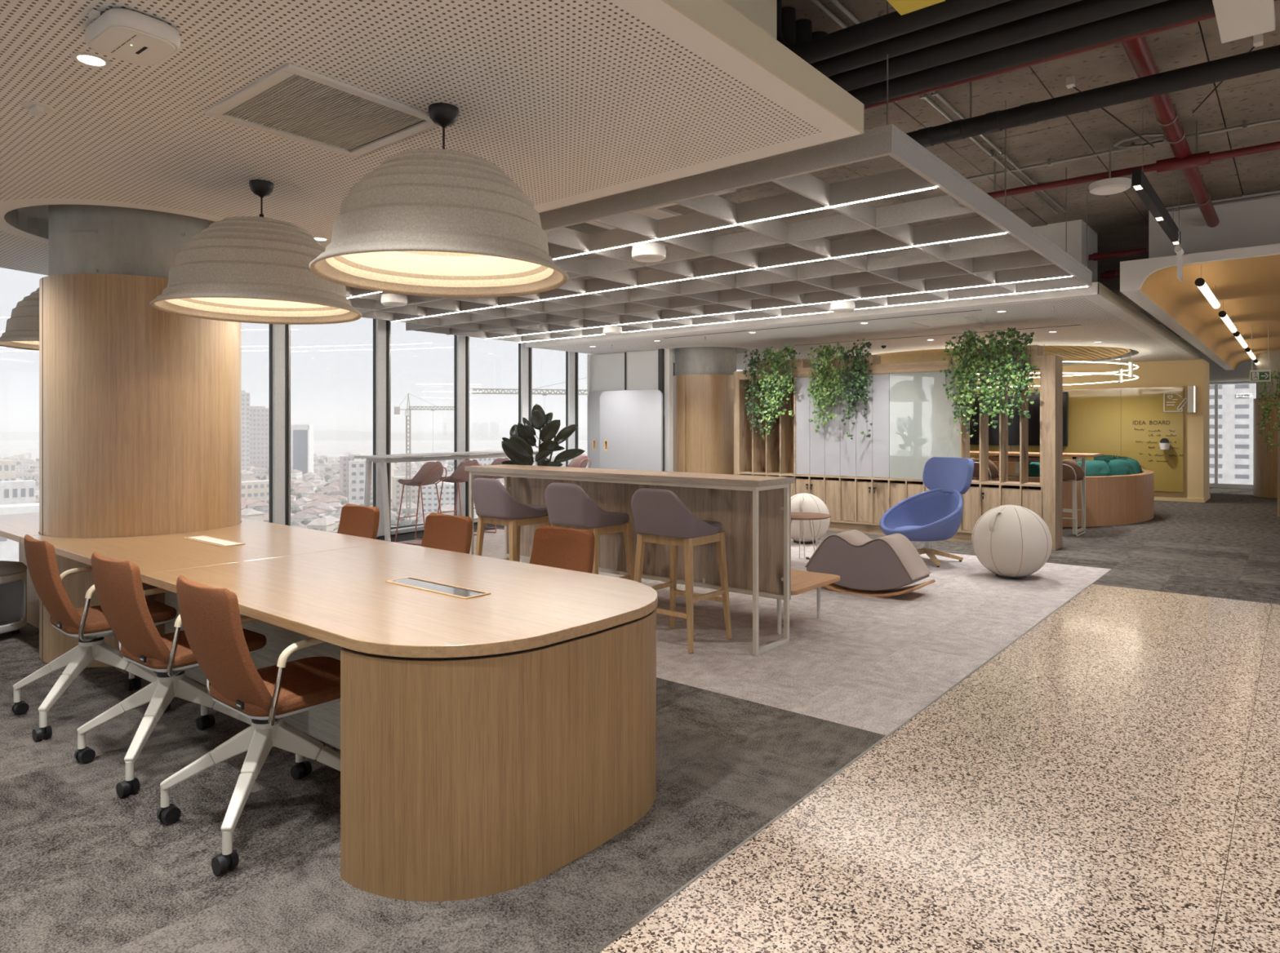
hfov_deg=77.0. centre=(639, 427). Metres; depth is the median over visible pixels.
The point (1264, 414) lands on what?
trailing ivy
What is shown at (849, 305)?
ceiling light
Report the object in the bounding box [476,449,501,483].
block
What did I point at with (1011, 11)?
pipe
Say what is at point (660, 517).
bar stool
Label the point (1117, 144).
conduit
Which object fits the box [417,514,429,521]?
house
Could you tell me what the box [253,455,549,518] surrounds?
house
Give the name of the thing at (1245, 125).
conduit
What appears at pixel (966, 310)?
ceiling vent
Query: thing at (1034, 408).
wall screen
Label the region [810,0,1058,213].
conduit
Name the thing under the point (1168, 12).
pipe
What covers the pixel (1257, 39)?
cable
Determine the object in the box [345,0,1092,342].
ceiling
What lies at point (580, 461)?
stool
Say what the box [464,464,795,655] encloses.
bar table
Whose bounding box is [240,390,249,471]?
block
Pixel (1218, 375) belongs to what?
window
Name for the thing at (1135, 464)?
cushion
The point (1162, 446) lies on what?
plant pot
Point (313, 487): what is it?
house
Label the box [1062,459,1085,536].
stool
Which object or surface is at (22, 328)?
pendant lamp
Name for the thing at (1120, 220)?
ceiling
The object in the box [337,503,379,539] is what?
chair
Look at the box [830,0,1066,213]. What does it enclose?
conduit
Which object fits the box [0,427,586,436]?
ridge
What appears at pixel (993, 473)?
stool
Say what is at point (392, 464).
block
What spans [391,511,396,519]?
house
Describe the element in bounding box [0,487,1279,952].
floor
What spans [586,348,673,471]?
wall
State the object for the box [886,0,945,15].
panel
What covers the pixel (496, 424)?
tower
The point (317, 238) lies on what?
recessed light
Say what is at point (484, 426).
tower
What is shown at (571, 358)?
window
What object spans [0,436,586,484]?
ground
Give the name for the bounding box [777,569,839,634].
bench
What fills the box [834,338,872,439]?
trailing ivy
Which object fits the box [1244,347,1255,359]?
lamp
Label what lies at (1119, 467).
cushion
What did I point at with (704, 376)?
column
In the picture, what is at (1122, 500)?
bench
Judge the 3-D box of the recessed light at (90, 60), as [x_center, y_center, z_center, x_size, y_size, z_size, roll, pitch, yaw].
[-1.853,-1.238,2.716,0.116,0.004,0.116,0,0,39]
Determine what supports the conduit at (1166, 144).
attached to the ceiling at (1120, 220)
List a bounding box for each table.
[0,512,657,902]
[354,449,538,542]
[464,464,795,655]
[791,512,831,558]
[969,451,1102,534]
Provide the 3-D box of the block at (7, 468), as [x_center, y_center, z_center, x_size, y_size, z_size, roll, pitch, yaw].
[-447.419,42.390,562.132,9.120,38.000,16.000,0,0,29]
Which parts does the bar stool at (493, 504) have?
leg, leg, leg, seat, leg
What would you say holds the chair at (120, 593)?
on the floor
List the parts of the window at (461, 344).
frame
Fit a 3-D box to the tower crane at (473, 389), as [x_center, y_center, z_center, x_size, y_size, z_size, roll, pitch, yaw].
[-30.843,20.402,295.239,60.634,82.141,2.400,0,0,-13]
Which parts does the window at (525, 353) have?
frame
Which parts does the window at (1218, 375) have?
head panel, sill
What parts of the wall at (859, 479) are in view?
post, locker door, locker door, locker door, locker door, locker door, locker door, locker door, locker shelf, locker door, shelf, locker door, locker door, locker door, locker door, locker door, post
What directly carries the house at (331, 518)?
on the ground
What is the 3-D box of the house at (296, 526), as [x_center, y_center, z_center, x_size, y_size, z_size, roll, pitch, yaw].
[-184.824,57.123,432.936,11.674,8.534,12.578,0,0,13]
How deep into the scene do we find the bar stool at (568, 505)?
5.55 m
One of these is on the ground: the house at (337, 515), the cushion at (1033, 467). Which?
the house at (337, 515)
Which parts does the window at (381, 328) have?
frame, sill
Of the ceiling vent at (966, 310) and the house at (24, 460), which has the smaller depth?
the ceiling vent at (966, 310)
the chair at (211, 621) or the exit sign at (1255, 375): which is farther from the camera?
the exit sign at (1255, 375)
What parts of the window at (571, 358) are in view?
frame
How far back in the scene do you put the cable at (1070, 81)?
4.79 m
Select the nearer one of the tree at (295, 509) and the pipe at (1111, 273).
the pipe at (1111, 273)
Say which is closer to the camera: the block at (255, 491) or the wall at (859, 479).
the wall at (859, 479)
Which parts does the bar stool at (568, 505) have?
leg, seat, leg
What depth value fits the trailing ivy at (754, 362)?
11.39 m
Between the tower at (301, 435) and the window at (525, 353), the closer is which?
the window at (525, 353)
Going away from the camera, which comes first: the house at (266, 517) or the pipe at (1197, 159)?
the pipe at (1197, 159)
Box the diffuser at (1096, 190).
[1093,186,1127,195]
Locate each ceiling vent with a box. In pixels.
[204,62,437,157]
[663,310,979,338]
[794,324,1080,346]
[906,315,985,327]
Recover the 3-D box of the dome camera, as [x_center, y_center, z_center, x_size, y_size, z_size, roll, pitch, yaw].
[3.583,-1.197,11.819,0.100,0.086,0.100,0,0,39]
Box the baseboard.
[1154,494,1210,502]
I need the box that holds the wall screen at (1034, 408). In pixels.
[969,391,1067,446]
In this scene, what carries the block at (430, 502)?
on the ground
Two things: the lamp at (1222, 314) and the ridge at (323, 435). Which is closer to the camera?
the lamp at (1222, 314)
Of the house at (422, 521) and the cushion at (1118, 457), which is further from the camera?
the house at (422, 521)
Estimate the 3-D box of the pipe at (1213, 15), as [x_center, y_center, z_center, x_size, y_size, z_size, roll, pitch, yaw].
[3.577,-1.937,2.612,7.400,0.305,0.052,0,0,39]
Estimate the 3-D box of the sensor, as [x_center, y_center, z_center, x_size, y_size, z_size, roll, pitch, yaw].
[-2.334,-1.228,3.112,0.110,0.027,0.110,0,0,34]
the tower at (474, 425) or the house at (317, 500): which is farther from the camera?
the tower at (474, 425)
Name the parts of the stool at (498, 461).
sled leg, sled leg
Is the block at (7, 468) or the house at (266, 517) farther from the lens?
the block at (7, 468)
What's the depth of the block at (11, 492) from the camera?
419.69 m
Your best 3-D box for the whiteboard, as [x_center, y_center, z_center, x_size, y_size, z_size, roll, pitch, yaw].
[-0.154,0.405,12.772,1.280,1.970,0.120,0,0,39]
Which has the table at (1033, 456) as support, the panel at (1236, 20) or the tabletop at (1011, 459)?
the tabletop at (1011, 459)
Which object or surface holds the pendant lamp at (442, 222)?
hanging from the ceiling at (575, 101)
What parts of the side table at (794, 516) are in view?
leg, leg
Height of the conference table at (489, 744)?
0.750 m
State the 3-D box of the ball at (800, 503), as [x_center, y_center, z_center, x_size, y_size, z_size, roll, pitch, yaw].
[1.979,1.093,9.668,0.606,0.593,0.606,0,0,19]
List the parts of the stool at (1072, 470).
sled leg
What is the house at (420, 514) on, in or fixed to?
on the ground
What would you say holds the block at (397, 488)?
on the ground
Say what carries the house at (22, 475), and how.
on the ground
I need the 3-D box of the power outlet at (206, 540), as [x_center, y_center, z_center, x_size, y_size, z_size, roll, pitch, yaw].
[-2.389,0.638,4.499,0.526,0.004,0.120,0,0,39]
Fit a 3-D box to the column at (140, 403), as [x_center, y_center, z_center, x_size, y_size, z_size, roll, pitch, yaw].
[-3.195,-0.360,5.197,1.104,3.500,1.106,0,0,39]
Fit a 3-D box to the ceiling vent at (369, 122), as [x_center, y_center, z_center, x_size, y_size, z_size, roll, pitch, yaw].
[-1.246,-1.234,3.197,0.670,0.015,0.658,0,0,39]
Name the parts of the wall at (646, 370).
trim, wall panel, wall panel, trim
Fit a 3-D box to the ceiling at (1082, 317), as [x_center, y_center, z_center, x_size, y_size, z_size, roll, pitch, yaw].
[4.196,-1.313,13.673,7.988,0.154,9.458,0,0,39]
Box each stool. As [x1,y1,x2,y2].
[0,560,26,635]
[394,461,447,545]
[437,459,481,535]
[471,478,551,562]
[473,457,509,533]
[544,483,634,581]
[567,454,591,468]
[631,488,732,653]
[970,457,999,480]
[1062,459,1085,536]
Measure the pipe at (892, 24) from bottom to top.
0.510 m
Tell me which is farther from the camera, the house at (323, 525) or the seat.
the house at (323, 525)
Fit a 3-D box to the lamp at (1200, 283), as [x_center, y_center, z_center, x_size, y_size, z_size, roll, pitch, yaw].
[5.507,-1.362,7.785,0.073,0.236,1.780,0,0,39]
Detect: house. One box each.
[0,453,565,513]
[2,453,535,511]
[8,454,535,515]
[13,454,555,514]
[16,452,508,518]
[16,452,535,510]
[16,457,565,519]
[240,508,263,521]
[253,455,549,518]
[263,513,269,521]
[290,513,319,522]
[292,524,306,528]
[306,519,335,531]
[319,515,340,528]
[333,510,341,519]
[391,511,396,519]
[404,513,418,524]
[417,513,430,516]
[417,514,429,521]
[417,520,425,524]
[436,504,453,515]
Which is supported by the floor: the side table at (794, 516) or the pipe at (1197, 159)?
the side table at (794, 516)
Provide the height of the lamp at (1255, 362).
0.236 m
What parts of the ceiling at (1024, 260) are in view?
white backing panel, white backing panel, white backing panel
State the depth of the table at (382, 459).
9.74 m
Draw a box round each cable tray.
[402,457,423,459]
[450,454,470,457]
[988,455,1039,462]
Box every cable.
[1066,75,1154,147]
[1192,33,1262,113]
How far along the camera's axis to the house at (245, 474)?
837.51 m
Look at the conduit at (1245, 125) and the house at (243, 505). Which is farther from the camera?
the house at (243, 505)
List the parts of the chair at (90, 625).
stem, stem, leg, backrest, leg, seat, leg, stem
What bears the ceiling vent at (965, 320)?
in the ceiling at (1082, 317)
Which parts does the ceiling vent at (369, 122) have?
blade, blade, blade, blade, blade, blade, blade, blade, blade, blade, blade, blade, blade, blade, blade, blade, blade, blade, blade, blade, blade, blade, blade, blade, blade, blade, blade, blade, blade, blade, blade, blade, blade, blade, blade, blade, blade, blade, blade, blade, blade, blade, blade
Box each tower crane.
[394,393,453,525]
[471,377,586,395]
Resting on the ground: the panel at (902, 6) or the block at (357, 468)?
the block at (357, 468)
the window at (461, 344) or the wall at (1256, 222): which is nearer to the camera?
the wall at (1256, 222)
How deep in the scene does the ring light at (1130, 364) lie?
12.61 m
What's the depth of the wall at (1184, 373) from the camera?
15.09 m
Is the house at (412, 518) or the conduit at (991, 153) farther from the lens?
the house at (412, 518)
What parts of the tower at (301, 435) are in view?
glass, white frame, white frame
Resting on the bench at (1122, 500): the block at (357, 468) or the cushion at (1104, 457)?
the cushion at (1104, 457)
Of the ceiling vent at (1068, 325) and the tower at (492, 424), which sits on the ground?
the tower at (492, 424)
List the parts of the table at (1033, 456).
leg, foot rail, leg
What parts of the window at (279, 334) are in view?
frame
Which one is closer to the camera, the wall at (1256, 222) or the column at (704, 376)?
the wall at (1256, 222)
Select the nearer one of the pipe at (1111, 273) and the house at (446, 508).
the pipe at (1111, 273)
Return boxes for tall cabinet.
[1277,391,1279,516]
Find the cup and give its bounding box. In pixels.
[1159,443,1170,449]
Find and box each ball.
[791,493,830,544]
[971,505,1052,579]
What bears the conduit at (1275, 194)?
attached to the wall at (1256, 222)
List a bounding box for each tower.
[290,424,313,478]
[443,423,446,435]
[471,422,477,436]
[478,424,481,435]
[481,423,487,437]
[489,422,495,437]
[495,423,498,436]
[1209,383,1256,484]
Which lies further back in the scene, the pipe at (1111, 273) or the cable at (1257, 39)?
the pipe at (1111, 273)
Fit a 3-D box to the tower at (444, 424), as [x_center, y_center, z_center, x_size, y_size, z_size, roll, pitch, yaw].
[-951.547,21.390,3919.434,14.000,80.000,40.000,0,0,-14]
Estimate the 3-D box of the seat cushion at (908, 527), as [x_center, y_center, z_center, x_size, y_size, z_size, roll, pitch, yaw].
[2.826,1.065,8.231,0.462,0.092,0.420,0,0,-29]
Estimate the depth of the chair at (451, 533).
4.72 m
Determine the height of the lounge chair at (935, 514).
1.068 m
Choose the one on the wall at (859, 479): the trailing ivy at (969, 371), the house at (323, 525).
the trailing ivy at (969, 371)
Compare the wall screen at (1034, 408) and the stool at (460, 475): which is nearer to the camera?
the stool at (460, 475)
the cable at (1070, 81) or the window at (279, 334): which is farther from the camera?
the window at (279, 334)
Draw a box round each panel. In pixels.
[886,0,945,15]
[1212,0,1275,43]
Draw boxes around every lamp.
[0,287,39,351]
[149,179,362,324]
[309,102,568,297]
[1187,386,1195,413]
[1195,265,1220,308]
[1218,300,1236,333]
[1233,323,1247,348]
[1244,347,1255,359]
[1253,359,1258,364]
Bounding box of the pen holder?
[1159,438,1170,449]
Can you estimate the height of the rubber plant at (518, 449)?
1.613 m
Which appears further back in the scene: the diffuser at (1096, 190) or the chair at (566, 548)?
the diffuser at (1096, 190)
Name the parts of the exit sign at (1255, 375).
figure panel, green panel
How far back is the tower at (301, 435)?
899.61 m
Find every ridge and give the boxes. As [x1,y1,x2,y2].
[0,425,448,431]
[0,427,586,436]
[0,430,586,440]
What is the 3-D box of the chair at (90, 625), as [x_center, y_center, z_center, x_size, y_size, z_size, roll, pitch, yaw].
[-2.647,0.953,3.925,0.554,0.875,0.607,0,0,41]
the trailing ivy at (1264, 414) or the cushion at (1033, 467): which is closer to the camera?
the cushion at (1033, 467)
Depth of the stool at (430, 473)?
9.52 m
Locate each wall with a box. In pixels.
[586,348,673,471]
[723,0,776,39]
[733,344,1062,551]
[943,219,1097,282]
[975,359,1209,498]
[1148,191,1279,258]
[1158,324,1179,339]
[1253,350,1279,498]
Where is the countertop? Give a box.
[465,464,790,480]
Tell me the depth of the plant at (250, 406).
1052.52 m
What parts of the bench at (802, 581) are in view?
leg, leg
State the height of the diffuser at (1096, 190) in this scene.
0.003 m
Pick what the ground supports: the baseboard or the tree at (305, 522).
the tree at (305, 522)
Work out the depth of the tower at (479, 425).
3999.91 m
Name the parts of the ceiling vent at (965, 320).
plate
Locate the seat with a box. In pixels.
[804,529,935,598]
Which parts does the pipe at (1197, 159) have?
hanger rod, hanger rod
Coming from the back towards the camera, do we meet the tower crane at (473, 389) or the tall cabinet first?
the tower crane at (473, 389)
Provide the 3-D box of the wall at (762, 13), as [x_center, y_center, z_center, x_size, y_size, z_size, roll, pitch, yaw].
[-2.588,-1.718,-0.531,0.120,0.724,9.690,0,0,39]
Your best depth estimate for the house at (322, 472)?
996.75 m
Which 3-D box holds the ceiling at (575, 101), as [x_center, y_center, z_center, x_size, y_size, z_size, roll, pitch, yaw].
[-4.924,-1.354,1.670,6.875,0.232,10.116,0,0,39]
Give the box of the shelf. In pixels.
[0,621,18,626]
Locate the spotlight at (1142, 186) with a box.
[1132,107,1180,244]
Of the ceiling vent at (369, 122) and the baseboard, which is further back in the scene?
the baseboard
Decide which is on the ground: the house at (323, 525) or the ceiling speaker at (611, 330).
the house at (323, 525)
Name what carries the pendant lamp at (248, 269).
hanging from the ceiling at (575, 101)
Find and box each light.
[71,52,111,68]
[312,236,328,241]
[977,361,1138,387]
[1088,133,1131,195]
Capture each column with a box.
[39,204,240,667]
[673,346,736,475]
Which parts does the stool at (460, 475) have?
sled leg, sled leg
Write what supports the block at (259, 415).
on the ground
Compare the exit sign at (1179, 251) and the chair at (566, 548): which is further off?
the exit sign at (1179, 251)
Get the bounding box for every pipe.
[776,0,1010,63]
[781,0,1081,76]
[795,0,1168,91]
[812,0,1214,106]
[864,0,1279,110]
[905,44,1279,147]
[986,120,1279,198]
[1088,248,1146,261]
[1100,270,1119,279]
[1121,35,1219,227]
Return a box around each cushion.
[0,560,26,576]
[893,525,919,530]
[1028,462,1039,477]
[1076,459,1111,476]
[1093,455,1115,462]
[1106,458,1134,475]
[1115,455,1131,459]
[1124,457,1142,474]
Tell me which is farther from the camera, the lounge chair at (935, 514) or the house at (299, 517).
the house at (299, 517)
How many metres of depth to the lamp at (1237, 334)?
11.53 m
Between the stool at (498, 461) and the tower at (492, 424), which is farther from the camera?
the tower at (492, 424)
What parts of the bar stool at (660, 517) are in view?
leg, leg, leg, seat, leg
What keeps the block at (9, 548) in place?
on the ground
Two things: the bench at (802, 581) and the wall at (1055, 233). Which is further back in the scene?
the wall at (1055, 233)
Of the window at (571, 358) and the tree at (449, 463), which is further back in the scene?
the tree at (449, 463)
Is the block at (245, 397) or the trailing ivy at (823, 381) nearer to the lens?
the trailing ivy at (823, 381)
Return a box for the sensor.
[19,101,53,115]
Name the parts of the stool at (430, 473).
sled leg, sled leg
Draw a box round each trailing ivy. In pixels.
[741,348,777,439]
[756,345,799,438]
[804,342,850,432]
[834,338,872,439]
[940,329,999,437]
[974,327,1039,428]
[1256,370,1279,453]
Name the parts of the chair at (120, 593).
stem, leg, stem, backrest, leg, seat, stem, leg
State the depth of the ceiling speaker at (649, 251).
5.52 m
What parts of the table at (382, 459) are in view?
leg, leg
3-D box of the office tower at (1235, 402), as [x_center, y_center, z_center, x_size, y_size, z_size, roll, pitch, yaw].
[181.264,-1.610,247.072,13.000,126.000,12.100,0,0,39]
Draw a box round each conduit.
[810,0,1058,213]
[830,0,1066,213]
[966,117,1279,180]
[1113,133,1164,149]
[1163,132,1169,146]
[1167,193,1279,212]
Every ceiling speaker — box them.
[380,293,407,306]
[602,325,622,335]
[631,241,666,262]
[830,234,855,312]
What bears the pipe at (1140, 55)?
hanging from the ceiling at (1120, 220)
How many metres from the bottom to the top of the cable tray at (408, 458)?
0.035 m
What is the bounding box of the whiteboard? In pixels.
[600,389,662,471]
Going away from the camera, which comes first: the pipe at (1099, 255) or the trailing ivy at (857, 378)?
the pipe at (1099, 255)
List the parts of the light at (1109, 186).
stem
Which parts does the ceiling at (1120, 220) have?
panel, panel, panel, panel, panel, panel, panel, panel, panel, panel, panel, panel, panel, panel, panel, panel, panel, panel, panel, panel, panel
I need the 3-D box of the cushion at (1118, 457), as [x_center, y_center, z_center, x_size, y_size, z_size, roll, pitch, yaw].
[7.981,0.712,13.194,0.317,0.466,0.658,0,0,17]
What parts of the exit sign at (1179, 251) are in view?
sign plate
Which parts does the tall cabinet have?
door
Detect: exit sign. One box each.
[1173,168,1183,282]
[1249,325,1271,382]
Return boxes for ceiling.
[0,0,864,275]
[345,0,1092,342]
[525,281,1199,370]
[540,0,1279,337]
[1120,243,1279,370]
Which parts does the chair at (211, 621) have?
stem, leg, backrest, stem, leg, seat, stem, leg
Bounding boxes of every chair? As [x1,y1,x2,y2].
[11,534,177,742]
[74,552,266,797]
[156,575,340,875]
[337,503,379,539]
[420,512,472,554]
[528,524,595,573]
[880,457,973,567]
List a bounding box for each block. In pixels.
[0,460,16,481]
[0,480,35,505]
[0,502,39,561]
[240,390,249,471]
[240,480,269,503]
[249,406,269,467]
[339,454,366,493]
[348,459,365,506]
[360,459,394,498]
[391,475,421,514]
[421,482,453,513]
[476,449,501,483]
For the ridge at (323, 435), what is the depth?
3843.39 m
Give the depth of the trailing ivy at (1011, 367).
9.25 m
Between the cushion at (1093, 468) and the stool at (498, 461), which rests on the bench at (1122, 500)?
the cushion at (1093, 468)
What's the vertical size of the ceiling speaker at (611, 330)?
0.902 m
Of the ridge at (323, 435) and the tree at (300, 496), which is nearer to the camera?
the tree at (300, 496)
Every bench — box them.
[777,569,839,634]
[972,461,1154,527]
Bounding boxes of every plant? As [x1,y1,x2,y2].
[249,406,265,408]
[433,482,451,484]
[501,404,585,563]
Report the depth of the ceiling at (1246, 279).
8.61 m
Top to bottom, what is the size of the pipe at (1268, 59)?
0.435 m
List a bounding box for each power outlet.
[182,535,244,546]
[385,577,490,599]
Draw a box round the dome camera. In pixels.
[880,342,887,348]
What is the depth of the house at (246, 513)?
457.13 m
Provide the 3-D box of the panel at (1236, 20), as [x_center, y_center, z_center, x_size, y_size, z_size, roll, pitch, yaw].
[1.990,-1.840,2.688,0.178,0.460,1.640,0,0,39]
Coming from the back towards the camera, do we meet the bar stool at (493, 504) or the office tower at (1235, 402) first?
the office tower at (1235, 402)
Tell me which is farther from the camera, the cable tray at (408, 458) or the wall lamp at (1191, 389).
the wall lamp at (1191, 389)
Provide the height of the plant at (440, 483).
0.810 m
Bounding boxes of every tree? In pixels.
[16,456,534,525]
[23,457,502,531]
[24,460,452,526]
[29,458,554,526]
[29,459,533,527]
[30,458,553,533]
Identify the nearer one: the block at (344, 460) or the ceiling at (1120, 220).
the ceiling at (1120, 220)
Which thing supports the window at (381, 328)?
on the floor
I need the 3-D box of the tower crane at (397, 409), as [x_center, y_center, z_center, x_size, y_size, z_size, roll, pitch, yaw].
[-112.123,21.904,421.345,32.000,79.137,2.400,0,0,-9]
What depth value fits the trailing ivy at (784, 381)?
11.16 m
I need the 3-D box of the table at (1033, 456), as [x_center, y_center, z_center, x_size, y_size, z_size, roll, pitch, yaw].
[4.665,0.873,11.575,3.400,1.035,0.700,0,0,39]
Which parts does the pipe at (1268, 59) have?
hanger rod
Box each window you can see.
[269,324,377,537]
[373,319,424,537]
[453,335,478,523]
[518,342,532,447]
[565,351,577,466]
[1179,337,1256,489]
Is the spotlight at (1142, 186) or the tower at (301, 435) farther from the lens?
the tower at (301, 435)
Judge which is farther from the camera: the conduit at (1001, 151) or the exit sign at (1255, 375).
the exit sign at (1255, 375)
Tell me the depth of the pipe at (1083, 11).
3.52 m
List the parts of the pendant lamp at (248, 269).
cord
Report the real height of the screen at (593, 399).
1.990 m
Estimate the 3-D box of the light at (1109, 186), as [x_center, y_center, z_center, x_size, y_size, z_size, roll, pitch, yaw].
[3.323,-1.869,5.684,0.260,0.402,0.260,0,0,39]
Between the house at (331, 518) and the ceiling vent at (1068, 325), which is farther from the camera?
the house at (331, 518)
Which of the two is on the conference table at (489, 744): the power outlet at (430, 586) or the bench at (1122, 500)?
the power outlet at (430, 586)
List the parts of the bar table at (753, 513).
post, post, panel, long rail, long rail, panel, post, rail, foot rail, post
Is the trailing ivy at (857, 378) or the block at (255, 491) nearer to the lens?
the trailing ivy at (857, 378)

